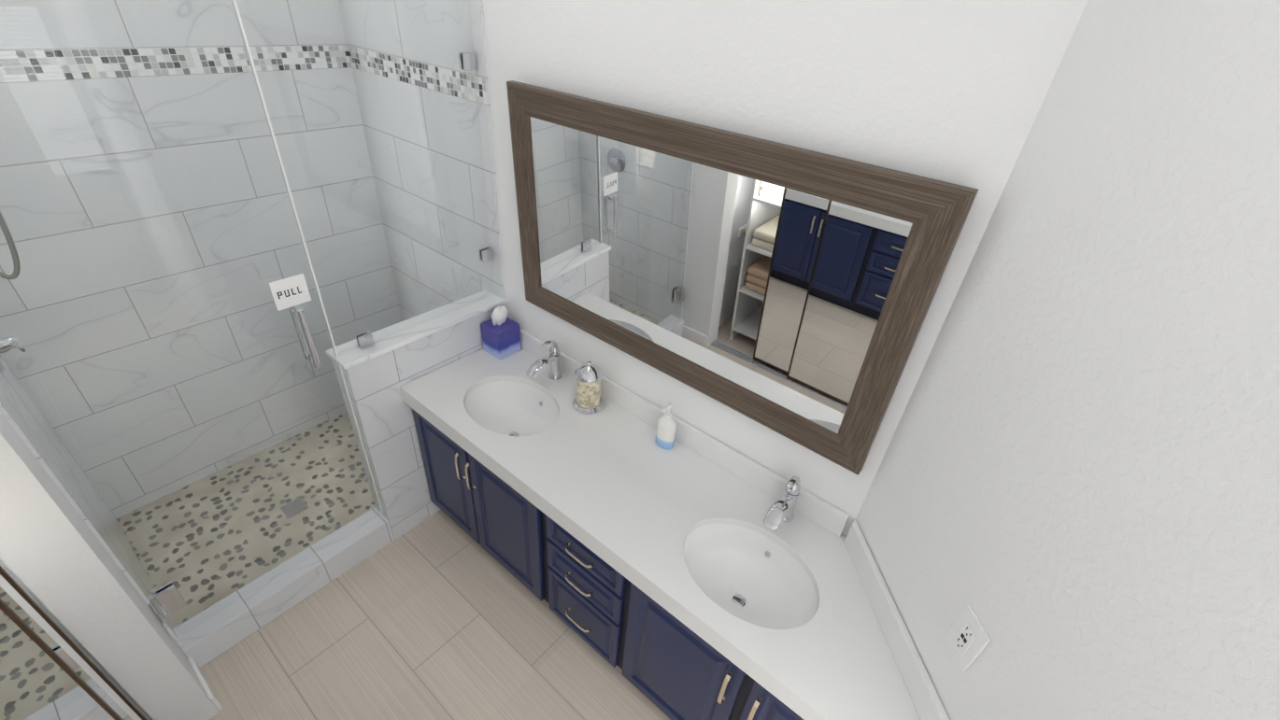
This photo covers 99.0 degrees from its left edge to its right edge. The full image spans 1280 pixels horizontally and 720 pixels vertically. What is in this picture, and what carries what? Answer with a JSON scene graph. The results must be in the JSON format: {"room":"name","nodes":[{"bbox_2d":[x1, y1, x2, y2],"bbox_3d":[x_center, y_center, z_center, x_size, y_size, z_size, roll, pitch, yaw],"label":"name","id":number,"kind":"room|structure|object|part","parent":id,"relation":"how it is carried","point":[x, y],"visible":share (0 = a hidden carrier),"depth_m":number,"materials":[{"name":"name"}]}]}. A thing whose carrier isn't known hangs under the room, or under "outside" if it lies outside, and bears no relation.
{"room":"bathroom","nodes":[
{"label":"bathroom","id":0,"kind":"room"},
{"bbox_2d":[0,558,153,719],"bbox_3d":[-1.877,0.235,1.014,0.060,3.050,0.600,28,40,29],"label":"wall","id":1,"kind":"structure","parent":0,"point":[41,605],"depth_m":1.67,"materials":[{"name":"white paint"}]},
{"bbox_2d":[0,412,218,719],"bbox_3d":[-2.066,-0.136,1.530,1.320,3.050,0.140,28,40,29],"label":"wall","id":2,"kind":"structure","parent":0,"point":[58,561],"depth_m":1.59,"materials":[{"name":"white paint"}]},
{"bbox_2d":[0,355,182,646],"bbox_3d":[-2.158,0.218,1.943,1.058,1.988,0.010,28,40,29],"label":"shower wall tiles","id":3,"kind":"structure","parent":2,"relation":"attached to","point":[13,419],"depth_m":1.96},
{"bbox_2d":[0,212,25,371],"bbox_3d":[-2.112,-0.548,1.779,0.350,1.141,0.439,28,40,29],"label":"shower fixture","id":4,"kind":"object","parent":3,"relation":"attached to","point":[16,270],"depth_m":1.82,"materials":[{"name":"silver metal"}]},
{"bbox_2d":[187,656,222,711],"bbox_3d":[-1.706,1.268,2.144,0.231,0.100,0.014,28,40,29],"label":"baseboard","id":5,"kind":"structure","parent":2,"relation":"attached to","point":[206,685],"depth_m":2.11,"materials":[{"name":"white"}]},
{"bbox_2d":[200,510,670,719],"bbox_3d":[-0.530,1.682,1.835,5.060,0.060,2.763,28,40,29],"label":"floor","id":6,"kind":"structure","parent":0,"point":[440,615],"depth_m":2.34,"materials":[{"name":"tile"}]},
{"bbox_2d":[116,411,375,627],"bbox_3d":[-1.741,0.675,3.064,0.948,0.035,1.643,28,40,29],"label":"pebble shower floor","id":7,"kind":"structure","parent":6,"relation":"on","point":[309,481],"depth_m":2.81,"materials":[{"name":"beige stone"}]},
{"bbox_2d":[280,497,308,517],"bbox_3d":[-1.817,0.776,2.874,0.100,0.002,0.100,28,40,29],"label":"floor drain","id":8,"kind":"object","parent":7,"relation":"on","point":[297,505],"depth_m":2.87,"materials":[{"name":"silver metal"}]},
{"bbox_2d":[331,303,505,540],"bbox_3d":[-1.013,0.291,2.792,0.130,1.080,0.796,28,40,29],"label":"wall","id":9,"kind":"structure","parent":6,"relation":"on","point":[384,416],"depth_m":2.52,"materials":[{"name":"tile"}]},
{"bbox_2d":[173,507,394,668],"bbox_3d":[-1.573,1.004,2.502,0.130,0.150,0.866,28,40,29],"label":"shower curb","id":10,"kind":"structure","parent":9,"relation":"attached to","point":[204,642],"depth_m":2.42,"materials":[{"name":"tile"}]},
{"bbox_2d":[325,290,506,369],"bbox_3d":[-0.977,-0.160,2.477,0.154,0.022,0.808,28,40,29],"label":"half wall ledge","id":11,"kind":"structure","parent":9,"relation":"on","point":[413,332],"depth_m":2.43,"materials":[{"name":"stone"}]},
{"bbox_2d":[0,0,494,635],"bbox_3d":[-1.238,-0.126,2.097,0.103,2.196,1.651,28,40,29],"label":"glass","id":12,"kind":"object","parent":11,"relation":"on","point":[290,295],"visible":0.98,"depth_m":1.90,"materials":[{"name":"clear glass"}]},
{"bbox_3d":[-1.272,-0.094,2.070,0.103,0.250,0.023,28,40,29],"label":"handle","id":13,"kind":"part","parent":12,"relation":"part of","materials":[{"name":"silver metal"}]},
{"bbox_2d":[400,391,822,719],"bbox_3d":[0.008,0.860,2.296,2.385,0.852,0.608,28,40,29],"label":"bathroom vanity","id":14,"kind":"object","parent":6,"relation":"on","point":[688,673],"depth_m":2.08,"materials":[{"name":"blue wood"}]},
{"bbox_2d":[399,346,949,719],"bbox_3d":[0.043,0.496,2.049,2.387,0.030,0.602,28,40,29],"label":"countertop","id":15,"kind":"structure","parent":14,"relation":"on","point":[854,656],"depth_m":1.90,"materials":[{"name":"white stone"}]},
{"bbox_2d":[480,305,521,360],"bbox_3d":[-0.677,-0.153,2.653,0.132,0.250,0.132,28,40,29],"label":"tissue box","id":16,"kind":"object","parent":15,"relation":"on","point":[501,334],"visible":1,"depth_m":2.63,"materials":[{"name":"blue cardboard"}]},
{"bbox_2d":[455,372,568,443],"bbox_3d":[-0.569,0.276,2.445,0.487,0.167,0.372,28,40,29],"label":"sink","id":17,"kind":"object","parent":15,"relation":"in","point":[514,409],"depth_m":2.55,"materials":[{"name":"white ceramic"}]},
{"bbox_2d":[523,340,564,383],"bbox_3d":[-0.432,0.015,2.473,0.062,0.213,0.189,28,40,29],"label":"faucet","id":18,"kind":"object","parent":15,"relation":"on","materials":[{"name":"silver metal"}]},
{"bbox_2d":[572,360,604,414],"bbox_3d":[-0.220,0.101,2.359,0.138,0.230,0.138,28,40,29],"label":"glass jar","id":19,"kind":"object","parent":15,"relation":"on","point":[588,399],"visible":1,"depth_m":2.32,"materials":[{"name":"clear glass"}]},
{"bbox_2d":[654,401,676,449],"bbox_3d":[0.103,0.260,2.183,0.082,0.214,0.075,28,40,29],"label":"soap dispenser","id":20,"kind":"object","parent":15,"relation":"on","point":[666,428],"visible":1,"depth_m":2.17,"materials":[{"name":"white plastic"}]},
{"bbox_2d":[668,507,829,649],"bbox_3d":[0.350,0.766,1.848,0.487,0.167,0.372,28,40,29],"label":"sink","id":21,"kind":"object","parent":15,"relation":"in","point":[772,589],"depth_m":1.93,"materials":[{"name":"white ceramic"}]},
{"bbox_2d":[758,475,807,533],"bbox_3d":[0.492,0.501,1.883,0.063,0.213,0.189,28,40,29],"label":"faucet","id":22,"kind":"object","parent":15,"relation":"on","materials":[{"name":"silver metal"}]},
{"bbox_2d":[482,0,1088,536],"bbox_3d":[-0.271,-0.495,2.288,3.048,3.050,0.100,28,40,29],"label":"wall","id":23,"kind":"structure","parent":0,"point":[953,92],"depth_m":1.46,"materials":[{"name":"white paint"}]},
{"bbox_2d":[338,0,490,104],"bbox_3d":[-1.010,-1.441,2.343,1.088,0.461,0.010,28,40,29],"label":"shower wall tiles","id":24,"kind":"structure","parent":23,"relation":"attached to","point":[476,32],"depth_m":2.28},
{"bbox_2d":[346,44,487,104],"bbox_3d":[-1.024,-1.286,2.440,1.078,0.098,0.002,28,40,29],"label":"mosaic","id":25,"kind":"object","parent":24,"relation":"attached to","point":[478,85],"visible":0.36,"depth_m":2.39},
{"bbox_2d":[351,67,504,298],"bbox_3d":[-1.060,-0.878,2.728,1.088,0.908,0.010,28,40,29],"label":"shower wall tiles","id":26,"kind":"structure","parent":23,"relation":"attached to","point":[482,120],"depth_m":2.67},
{"bbox_2d":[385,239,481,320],"bbox_3d":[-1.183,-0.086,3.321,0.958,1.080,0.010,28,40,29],"label":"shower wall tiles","id":27,"kind":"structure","parent":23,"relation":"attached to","point":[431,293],"depth_m":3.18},
{"bbox_2d":[519,327,849,537],"bbox_3d":[0.012,0.210,2.346,1.815,0.099,0.020,28,40,29],"label":"backsplash","id":28,"kind":"structure","parent":23,"relation":"attached to","point":[832,519],"depth_m":2.16,"materials":[{"name":"white stone"}]},
{"bbox_2d":[506,80,978,475],"bbox_3d":[0.114,-0.331,1.886,1.600,0.920,0.034,28,43,29],"label":"wall mirror","id":29,"kind":"object","parent":23,"relation":"attached to","point":[789,291],"visible":0.98,"depth_m":1.74,"materials":[{"name":"brown wood"}]},
{"bbox_2d":[528,114,916,436],"bbox_3d":[0.115,-0.331,1.887,1.400,0.720,0.004,28,43,29],"label":"mirror glass","id":30,"kind":"object","parent":29,"relation":"attached to","point":[780,293],"depth_m":1.78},
{"bbox_2d":[855,0,1279,719],"bbox_3d":[0.853,0.355,1.191,0.100,3.050,0.917,2,34,-5],"label":"wall","id":31,"kind":"structure","parent":0,"point":[1073,497],"depth_m":0.95,"materials":[{"name":"white paint"}]},
{"bbox_2d":[944,604,990,671],"bbox_3d":[0.778,0.665,1.306,0.011,0.144,0.088,2,34,-5],"label":"outlet","id":32,"kind":"object","parent":31,"relation":"attached to","point":[967,638],"visible":1,"depth_m":1.30,"materials":[{"name":"white plastic"}]},
{"bbox_3d":[-2.055,-0.774,2.464,0.100,3.050,1.903,28,40,29],"label":"wall","id":33,"kind":"structure","parent":0,"visible":0},
{"bbox_2d":[0,0,346,50],"bbox_3d":[-1.949,-1.331,2.059,0.010,0.461,1.643,28,40,29],"label":"shower wall tiles","id":34,"kind":"structure","parent":33,"relation":"attached to","point":[161,13],"depth_m":2.16,"materials":[{"name":"white tile"}]},
{"bbox_2d":[0,44,351,82],"bbox_3d":[-1.958,-1.177,2.160,0.002,0.098,1.643,28,40,29],"label":"mosaic","id":35,"kind":"object","parent":34,"relation":"attached to","point":[192,60],"depth_m":2.19},
{"bbox_2d":[0,67,401,518],"bbox_3d":[-2.038,-0.323,2.749,0.010,1.988,1.643,28,40,29],"label":"shower wall tiles","id":36,"kind":"structure","parent":33,"relation":"attached to","point":[110,239],"depth_m":2.55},
{"bbox_3d":[-1.058,0.752,1.100,1.372,2.219,0.080,28,40,29],"label":"track rail","id":37,"kind":"object","parent":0,"visible":0},
{"bbox_2d":[0,605,117,719],"bbox_3d":[-0.801,0.890,0.953,0.692,2.133,0.006,28,40,29],"label":"mirror","id":38,"kind":"object","parent":37,"relation":"attached to","point":[38,681],"depth_m":0.86,"materials":[{"name":"silver metal"}]},
{"bbox_2d":[0,598,123,719],"bbox_3d":[-0.801,0.890,0.953,0.716,2.173,0.012,28,40,29],"label":"stile","id":39,"kind":"object","parent":37,"relation":"attached to","point":[42,643],"depth_m":0.98,"materials":[{"name":"brown metal"}]},
{"bbox_2d":[0,571,143,719],"bbox_3d":[-1.052,0.780,1.081,0.691,2.133,0.006,28,40,29],"label":"mirror frame","id":40,"kind":"structure","parent":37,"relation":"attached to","point":[21,607],"depth_m":1.20,"materials":[{"name":"silver metal"}]},
{"bbox_2d":[0,566,147,719],"bbox_3d":[-1.052,0.780,1.081,0.715,2.173,0.012,28,40,29],"label":"stile","id":41,"kind":"object","parent":37,"relation":"attached to","point":[54,625],"visible":0.25,"depth_m":1.26,"materials":[{"name":"brown metal"}]}
]}

